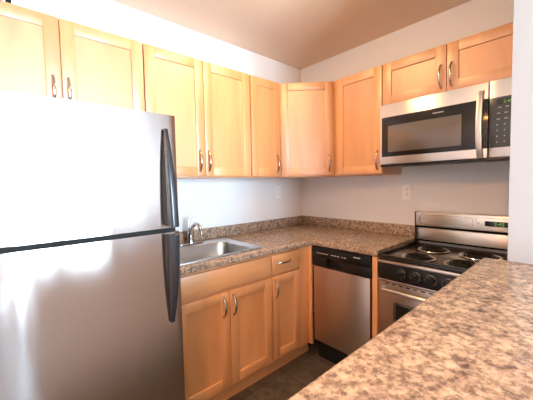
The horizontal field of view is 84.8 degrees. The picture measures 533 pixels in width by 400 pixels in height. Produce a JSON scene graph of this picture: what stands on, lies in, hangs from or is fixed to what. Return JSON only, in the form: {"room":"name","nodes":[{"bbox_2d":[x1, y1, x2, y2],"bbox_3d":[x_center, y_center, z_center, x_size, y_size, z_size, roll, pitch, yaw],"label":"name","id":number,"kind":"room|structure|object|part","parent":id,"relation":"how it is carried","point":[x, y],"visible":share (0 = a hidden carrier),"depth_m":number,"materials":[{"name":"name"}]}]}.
{"room":"kitchen","nodes":[
{"label":"kitchen","id":0,"kind":"room"},
{"bbox_2d":[18,0,302,231],"bbox_3d":[-1.260,0.021,1.687,4.500,2.511,0.100,-4,4,-42],"label":"wall","id":1,"kind":"structure","parent":0,"point":[210,203],"depth_m":2.31,"materials":[{"name":"white paint"}]},
{"bbox_2d":[1,0,17,4],"bbox_3d":[-1.432,-1.045,1.421,0.340,0.110,0.010,-4,4,-42],"label":"air vent","id":2,"kind":"object","parent":1,"relation":"in","point":[15,2],"visible":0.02,"depth_m":1.52,"materials":[{"name":"white plastic"}]},
{"bbox_2d":[0,0,144,110],"bbox_3d":[-1.084,-0.648,1.514,0.778,0.460,0.353,-4,4,-42],"label":"upper cabinet","id":3,"kind":"object","parent":1,"relation":"attached to","point":[42,54],"visible":0.62,"depth_m":1.42,"materials":[{"name":"brown wood"}]},
{"bbox_3d":[-1.144,-0.639,1.288,0.272,0.336,0.009,-4,4,-42],"label":"panel","id":4,"kind":"part","parent":3,"relation":"part of","materials":[{"name":"brown wood"}]},
{"bbox_3d":[-1.141,-0.639,1.285,0.384,0.448,0.020,-4,4,-42],"label":"door","id":5,"kind":"part","parent":3,"relation":"part of","materials":[{"name":"brown wood"}]},
{"bbox_3d":[-1.002,-0.525,1.378,0.015,0.145,0.034,-4,4,-42],"label":"handle","id":6,"kind":"part","parent":3,"relation":"part of","materials":[{"name":"silver metal"}]},
{"bbox_3d":[-0.956,-0.529,1.418,0.015,0.145,0.034,-4,4,-42],"label":"handle","id":7,"kind":"part","parent":3,"relation":"part of","materials":[{"name":"silver metal"}]},
{"bbox_3d":[-0.851,-0.659,1.543,0.385,0.448,0.020,-4,4,-42],"label":"door","id":8,"kind":"part","parent":3,"relation":"part of","materials":[{"name":"brown wood"}]},
{"bbox_3d":[-0.854,-0.659,1.546,0.273,0.336,0.009,-4,4,-42],"label":"panel","id":9,"kind":"part","parent":3,"relation":"part of","materials":[{"name":"brown wood"}]},
{"bbox_2d":[142,43,250,178],"bbox_3d":[-0.499,-0.537,2.039,0.774,0.764,0.353,-4,4,-42],"label":"upper cabinet","id":10,"kind":"object","parent":1,"relation":"attached to","point":[208,102],"visible":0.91,"depth_m":1.91,"materials":[{"name":"brown wood"}]},
{"bbox_3d":[-0.558,-0.527,1.809,0.376,0.752,0.020,-4,4,-42],"label":"door","id":11,"kind":"part","parent":10,"relation":"part of","materials":[{"name":"brown wood"}]},
{"bbox_3d":[-0.560,-0.527,1.812,0.264,0.640,0.009,-4,4,-42],"label":"panel","id":12,"kind":"part","parent":10,"relation":"part of","materials":[{"name":"brown wood"}]},
{"bbox_3d":[-0.425,-0.256,1.901,0.015,0.145,0.034,-4,4,-42],"label":"handle","id":13,"kind":"part","parent":10,"relation":"part of","materials":[{"name":"silver metal"}]},
{"bbox_3d":[-0.375,-0.260,1.946,0.015,0.145,0.034,-4,4,-42],"label":"handle","id":14,"kind":"part","parent":10,"relation":"part of","materials":[{"name":"silver metal"}]},
{"bbox_3d":[-0.273,-0.546,2.062,0.380,0.752,0.020,-4,4,-42],"label":"door","id":15,"kind":"part","parent":10,"relation":"part of","materials":[{"name":"brown wood"}]},
{"bbox_3d":[-0.275,-0.547,2.065,0.268,0.640,0.009,-4,4,-42],"label":"panel","id":16,"kind":"part","parent":10,"relation":"part of","materials":[{"name":"brown wood"}]},
{"bbox_2d":[179,216,302,242],"bbox_3d":[-0.260,0.252,2.506,1.700,0.087,0.020,-4,4,-42],"label":"backsplash","id":17,"kind":"structure","parent":1,"relation":"attached to","point":[221,231],"depth_m":2.52,"materials":[{"name":"stone"}]},
{"bbox_2d":[230,75,280,178],"bbox_3d":[-0.091,-0.565,2.401,0.312,0.764,0.353,-4,4,-42],"label":"upper cabinet","id":18,"kind":"object","parent":1,"relation":"attached to","point":[263,93],"visible":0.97,"depth_m":2.29,"materials":[{"name":"brown wood"}]},
{"bbox_3d":[-0.007,-0.565,2.298,0.294,0.752,0.020,-4,4,-42],"label":"door","id":19,"kind":"part","parent":18,"relation":"part of","materials":[{"name":"brown wood"}]},
{"bbox_3d":[-0.010,-0.565,2.301,0.182,0.640,0.009,-4,4,-42],"label":"panel","id":20,"kind":"part","parent":18,"relation":"part of","materials":[{"name":"brown wood"}]},
{"bbox_2d":[275,186,280,197],"bbox_3d":[0.112,-0.076,2.833,0.070,0.114,0.008,-4,4,-42],"label":"power outlet","id":21,"kind":"object","parent":1,"relation":"attached to","point":[277,188],"visible":1,"depth_m":2.83,"materials":[{"name":"white plastic"}]},
{"bbox_2d":[279,81,350,177],"bbox_3d":[0.343,-0.585,2.608,0.618,0.764,0.621,-4,4,-42],"label":"upper cabinet","id":22,"kind":"object","parent":1,"relation":"attached to","point":[306,109],"visible":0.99,"depth_m":2.39,"materials":[{"name":"brown wood"}]},
{"bbox_3d":[0.329,-0.577,2.396,0.307,0.640,0.009,-1,3,3],"label":"panel","id":23,"kind":"part","parent":22,"relation":"part of","materials":[{"name":"brown wood"}]},
{"bbox_2d":[227,312,335,399],"bbox_3d":[0.228,1.360,0.115,4.500,0.050,4.500,-4,4,-42],"label":"floor","id":24,"kind":"structure","parent":0,"point":[292,377],"depth_m":2.02,"materials":[{"name":"tile"}]},
{"bbox_2d":[0,90,184,399],"bbox_3d":[-0.899,0.452,1.359,0.750,1.672,0.813,-4,4,-42],"label":"refrigerator","id":25,"kind":"object","parent":24,"relation":"on","point":[91,303],"visible":1,"depth_m":1.08,"materials":[{"name":"grey metal"}]},
{"bbox_3d":[-0.705,-0.109,1.097,0.750,0.497,0.088,-4,4,-42],"label":"freezer door","id":26,"kind":"part","parent":25,"relation":"part of","materials":[{"name":"metal"}]},
{"bbox_3d":[-0.689,0.675,1.140,0.750,1.033,0.088,-4,4,-42],"label":"fridge door","id":27,"kind":"part","parent":25,"relation":"part of","materials":[{"name":"metal"}]},
{"bbox_3d":[-0.413,-0.096,1.266,0.037,0.426,0.057,-4,4,-42],"label":"handle","id":28,"kind":"part","parent":25,"relation":"part of","materials":[{"name":"grey plastic"}]},
{"bbox_3d":[-0.404,0.349,1.290,0.037,0.399,0.057,-4,4,-42],"label":"handle","id":29,"kind":"part","parent":25,"relation":"part of","materials":[{"name":"grey plastic"}]},
{"bbox_2d":[181,254,272,399],"bbox_3d":[-0.409,0.808,1.964,0.690,0.876,0.656,-4,4,-42],"label":"base cabinet","id":30,"kind":"object","parent":24,"relation":"on","point":[227,319],"visible":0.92,"depth_m":1.73,"materials":[{"name":"brown wood"}]},
{"bbox_3d":[-0.349,0.837,1.642,0.228,0.469,0.009,-4,4,-42],"label":"panel","id":31,"kind":"part","parent":30,"relation":"part of","materials":[{"name":"brown wood"}]},
{"bbox_3d":[-0.347,0.837,1.639,0.340,0.581,0.020,-4,4,-42],"label":"door","id":32,"kind":"part","parent":30,"relation":"part of","materials":[{"name":"brown wood"}]},
{"bbox_3d":[-0.240,0.627,1.691,0.015,0.133,0.034,-4,4,-42],"label":"handle","id":33,"kind":"part","parent":30,"relation":"part of","materials":[{"name":"silver metal"}]},
{"bbox_3d":[-0.227,0.455,1.732,0.682,0.126,0.020,-4,4,-42],"label":"drawer","id":34,"kind":"part","parent":30,"relation":"part of","materials":[{"name":"brown wood"}]},
{"bbox_3d":[-0.186,0.627,1.739,0.015,0.133,0.034,-4,4,-42],"label":"handle","id":35,"kind":"part","parent":30,"relation":"part of","materials":[{"name":"silver metal"}]},
{"bbox_3d":[-0.091,0.819,1.866,0.338,0.581,0.020,-4,4,-42],"label":"door","id":36,"kind":"part","parent":30,"relation":"part of","materials":[{"name":"brown wood"}]},
{"bbox_3d":[-0.094,0.819,1.869,0.226,0.469,0.009,-4,4,-42],"label":"panel","id":37,"kind":"part","parent":30,"relation":"part of","materials":[{"name":"brown wood"}]},
{"bbox_2d":[179,216,414,274],"bbox_3d":[0.128,0.287,2.088,1.721,0.126,1.161,-4,4,-42],"label":"countertop","id":38,"kind":"structure","parent":30,"relation":"on","point":[282,234],"depth_m":2.30,"materials":[{"name":"stone"}]},
{"bbox_2d":[180,216,203,245],"bbox_3d":[-0.501,0.218,2.051,0.200,0.204,0.198,-4,4,-42],"label":"faucet","id":39,"kind":"object","parent":38,"relation":"on","point":[190,240],"visible":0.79,"depth_m":2.09,"materials":[{"name":"silver metal"}]},
{"bbox_3d":[-0.552,0.176,2.113,0.041,0.126,0.027,-4,4,-42],"label":"lever","id":40,"kind":"part","parent":39,"relation":"part of","materials":[{"name":"silver metal"}]},
{"bbox_3d":[-0.547,0.313,2.111,0.200,0.009,0.050,-4,4,-42],"label":"plate","id":41,"kind":"part","parent":39,"relation":"part of","materials":[{"name":"silver metal"}]},
{"bbox_3d":[-0.495,0.215,2.044,0.028,0.118,0.181,-4,4,-42],"label":"spout","id":42,"kind":"part","parent":39,"relation":"part of","materials":[{"name":"silver metal"}]},
{"bbox_2d":[180,238,261,265],"bbox_3d":[-0.420,0.413,1.948,0.650,0.177,0.510,-4,4,-42],"label":"sink","id":43,"kind":"object","parent":38,"relation":"in","point":[219,247],"visible":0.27,"depth_m":2.08,"materials":[{"name":"grey metal"}]},
{"bbox_2d":[267,245,312,374],"bbox_3d":[0.016,0.778,2.341,0.444,0.876,0.656,-4,4,-42],"label":"base cabinet","id":44,"kind":"object","parent":24,"relation":"on","point":[292,269],"visible":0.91,"depth_m":2.11,"materials":[{"name":"brown wood"}]},
{"bbox_3d":[0.073,0.605,1.969,0.015,0.133,0.034,-4,4,-42],"label":"handle","id":45,"kind":"part","parent":44,"relation":"part of","materials":[{"name":"silver metal"}]},
{"bbox_3d":[0.129,0.425,2.012,0.146,0.015,0.034,-4,4,-42],"label":"handle","id":46,"kind":"part","parent":44,"relation":"part of","materials":[{"name":"silver metal"}]},
{"bbox_3d":[0.135,0.430,2.054,0.274,0.126,0.020,-4,4,-42],"label":"drawer","id":47,"kind":"part","parent":44,"relation":"part of","materials":[{"name":"brown wood"}]},
{"bbox_3d":[0.143,0.803,2.074,0.274,0.581,0.020,-4,4,-42],"label":"door","id":48,"kind":"part","parent":44,"relation":"part of","materials":[{"name":"brown wood"}]},
{"bbox_3d":[0.141,0.803,2.077,0.162,0.469,0.009,-4,4,-42],"label":"panel","id":49,"kind":"part","parent":44,"relation":"part of","materials":[{"name":"brown wood"}]},
{"bbox_2d":[312,245,371,363],"bbox_3d":[0.736,0.770,2.241,0.622,0.874,0.474,-4,4,-42],"label":"dishwasher","id":50,"kind":"object","parent":24,"relation":"on","point":[342,279],"visible":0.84,"depth_m":2.03,"materials":[{"name":"silver metal"}]},
{"bbox_3d":[0.515,0.420,2.031,0.050,0.143,0.474,-4,4,-42],"label":"control panel","id":51,"kind":"part","parent":50,"relation":"part of","materials":[{"name":"black plastic"}]},
{"bbox_2d":[372,256,379,337],"bbox_3d":[0.917,0.776,2.055,0.622,0.876,0.032,-4,4,-42],"label":"end panel","id":52,"kind":"object","parent":24,"relation":"on","point":[375,281],"visible":0.24,"depth_m":1.84,"materials":[{"name":"brown wood"}]},
{"bbox_2d":[378,210,508,332],"bbox_3d":[1.114,0.654,1.783,0.688,1.100,0.612,-4,4,-42],"label":"electric range","id":53,"kind":"object","parent":24,"relation":"on","point":[410,273],"visible":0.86,"depth_m":1.78,"materials":[{"name":"silver metal"}]},
{"bbox_3d":[0.774,0.433,1.694,0.027,0.058,0.058,-4,4,-42],"label":"knob","id":54,"kind":"part","parent":53,"relation":"part of","materials":[{"name":"black plastic"}]},
{"bbox_3d":[0.877,0.541,1.568,0.059,0.021,0.561,-4,4,-42],"label":"handle","id":55,"kind":"part","parent":53,"relation":"part of","materials":[{"name":"silver metal"}]},
{"bbox_3d":[0.915,0.786,1.611,0.033,0.573,0.604,-4,4,-42],"label":"oven door","id":56,"kind":"part","parent":53,"relation":"part of","materials":[{"name":"silver metal"}]},
{"bbox_3d":[0.895,0.491,1.582,0.002,0.008,0.612,-4,4,-42],"label":"trim","id":57,"kind":"part","parent":53,"relation":"part of","materials":[{"name":"silver metal"}]},
{"bbox_3d":[0.828,0.435,1.633,0.027,0.058,0.058,-4,4,-42],"label":"knob","id":58,"kind":"part","parent":53,"relation":"part of","materials":[{"name":"black plastic"}]},
{"bbox_3d":[0.908,0.441,1.591,0.035,0.105,0.612,-4,4,-42],"label":"control panel","id":59,"kind":"part","parent":53,"relation":"part of","materials":[{"name":"black plastic"}]},
{"bbox_3d":[0.899,0.340,1.728,0.187,0.007,0.187,-4,4,-42],"label":"burner","id":60,"kind":"part","parent":53,"relation":"part of","materials":[{"name":"silver metal"}]},
{"bbox_3d":[0.905,0.379,1.587,0.038,0.018,0.612,-4,4,-42],"label":"trim","id":61,"kind":"part","parent":53,"relation":"part of","materials":[{"name":"silver metal"}]},
{"bbox_3d":[0.882,0.437,1.573,0.027,0.058,0.058,-4,4,-42],"label":"knob","id":62,"kind":"part","parent":53,"relation":"part of","materials":[{"name":"black plastic"}]},
{"bbox_3d":[1.090,0.326,1.907,0.187,0.007,0.187,-4,4,-42],"label":"burner","id":63,"kind":"part","parent":53,"relation":"part of","materials":[{"name":"silver metal"}]},
{"bbox_2d":[379,240,507,272],"bbox_3d":[1.109,0.336,1.766,0.570,0.029,0.612,-4,4,-42],"label":"cooktop","id":64,"kind":"object","parent":53,"relation":"in","point":[414,254],"depth_m":1.75,"materials":[{"name":"black metal"}]},
{"bbox_3d":[0.936,0.439,1.512,0.027,0.058,0.058,-4,4,-42],"label":"knob","id":65,"kind":"part","parent":53,"relation":"part of","materials":[{"name":"black plastic"}]},
{"bbox_3d":[1.339,0.252,1.968,0.062,0.085,0.600,-4,4,-42],"label":"panel","id":66,"kind":"part","parent":53,"relation":"part of","materials":[{"name":"silver metal"}]},
{"bbox_3d":[1.260,0.333,1.721,0.213,0.007,0.213,-4,4,-42],"label":"burner","id":67,"kind":"part","parent":53,"relation":"part of","materials":[{"name":"silver metal"}]},
{"bbox_2d":[111,0,470,69],"bbox_3d":[0.176,-1.212,-0.026,4.500,0.080,4.500,-4,4,-42],"label":"ceiling","id":68,"kind":"structure","parent":0,"point":[299,34],"depth_m":2.09,"materials":[{"name":"beige paint"}]},
{"bbox_2d":[301,0,513,311],"bbox_3d":[1.065,-0.064,2.379,0.100,2.511,1.955,-4,4,-42],"label":"wall","id":69,"kind":"structure","parent":0,"point":[473,188],"depth_m":2.20,"materials":[{"name":"white paint"}]},
{"bbox_2d":[303,216,414,236],"bbox_3d":[0.763,0.223,2.651,0.020,0.087,1.161,-4,4,-42],"label":"backsplash","id":70,"kind":"structure","parent":69,"relation":"attached to","point":[378,227],"depth_m":2.54,"materials":[{"name":"stone"}]},
{"bbox_2d":[334,65,400,175],"bbox_3d":[0.783,-0.578,2.313,0.353,0.764,0.417,-4,4,-42],"label":"upper cabinet","id":71,"kind":"object","parent":69,"relation":"attached to","point":[358,98],"visible":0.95,"depth_m":2.21,"materials":[{"name":"brown wood"}]},
{"bbox_3d":[0.697,-0.575,2.215,0.009,0.640,0.267,-4,4,-42],"label":"panel","id":72,"kind":"part","parent":71,"relation":"part of","materials":[{"name":"brown wood"}]},
{"bbox_3d":[0.695,-0.575,2.213,0.020,0.752,0.379,-4,4,-42],"label":"door","id":73,"kind":"part","parent":71,"relation":"part of","materials":[{"name":"brown wood"}]},
{"bbox_3d":[0.786,-0.287,2.091,0.034,0.145,0.015,-4,4,-42],"label":"handle","id":74,"kind":"part","parent":71,"relation":"part of","materials":[{"name":"silver metal"}]},
{"bbox_2d":[402,185,411,198],"bbox_3d":[1.091,-0.062,2.268,0.008,0.114,0.070,-4,4,-42],"label":"power outlet","id":75,"kind":"object","parent":69,"relation":"attached to","point":[406,189],"visible":1,"depth_m":2.27,"materials":[{"name":"white plastic"}]},
{"bbox_2d":[383,22,512,104],"bbox_3d":[1.184,-0.799,1.844,0.353,0.288,0.800,-4,4,-42],"label":"upper cabinet","id":76,"kind":"object","parent":69,"relation":"attached to","point":[485,56],"visible":0.81,"depth_m":1.72,"materials":[{"name":"brown wood"}]},
{"bbox_3d":[0.955,-0.799,1.907,0.009,0.169,0.284,-4,4,-42],"label":"panel","id":77,"kind":"part","parent":76,"relation":"part of","materials":[{"name":"brown wood"}]},
{"bbox_3d":[0.953,-0.799,1.905,0.020,0.281,0.396,-4,4,-42],"label":"door","id":78,"kind":"part","parent":76,"relation":"part of","materials":[{"name":"brown wood"}]},
{"bbox_3d":[1.046,-0.749,1.764,0.034,0.149,0.015,-4,4,-42],"label":"handle","id":79,"kind":"part","parent":76,"relation":"part of","materials":[{"name":"silver metal"}]},
{"bbox_2d":[380,77,511,166],"bbox_3d":[1.159,-0.438,1.845,0.419,0.424,0.765,-4,4,-42],"label":"microwave","id":80,"kind":"object","parent":76,"relation":"attached to","point":[470,124],"visible":0.82,"depth_m":1.71,"materials":[{"name":"silver metal"}]},
{"bbox_3d":[1.153,-0.411,1.579,0.053,0.359,0.031,-4,4,-42],"label":"handle","id":81,"kind":"part","parent":80,"relation":"part of","materials":[{"name":"silver metal"}]},
{"bbox_3d":[1.259,-0.430,1.523,0.036,0.403,0.152,-4,4,-42],"label":"control panel","id":82,"kind":"part","parent":80,"relation":"part of","materials":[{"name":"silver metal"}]},
{"bbox_3d":[1.084,-0.747,1.720,0.034,0.149,0.015,-4,4,-42],"label":"handle","id":83,"kind":"part","parent":76,"relation":"part of","materials":[{"name":"silver metal"}]},
{"bbox_3d":[1.218,-0.788,1.607,0.020,0.281,0.394,-4,4,-42],"label":"door","id":84,"kind":"part","parent":76,"relation":"part of","materials":[{"name":"brown wood"}]},
{"bbox_3d":[1.221,-0.788,1.609,0.009,0.169,0.282,-4,4,-42],"label":"panel","id":85,"kind":"part","parent":76,"relation":"part of","materials":[{"name":"brown wood"}]},
{"bbox_2d":[507,0,532,263],"bbox_3d":[2.029,0.023,0.427,1.060,2.511,2.445,-4,4,-42],"label":"wall partition","id":86,"kind":"structure","parent":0,"point":[520,219],"depth_m":0.95,"materials":[{"name":"grey paint"}]},
{"bbox_3d":[0.449,0.794,0.532,1.240,1.025,0.220,-4,4,-42],"label":"wall","id":87,"kind":"structure","parent":0,"visible":0},
{"bbox_2d":[288,258,532,399],"bbox_3d":[0.504,0.266,0.383,1.299,0.040,0.633,-4,4,-42],"label":"countertop","id":88,"kind":"structure","parent":87,"relation":"on","point":[471,339],"depth_m":0.47,"materials":[{"name":"stone"}]}
]}

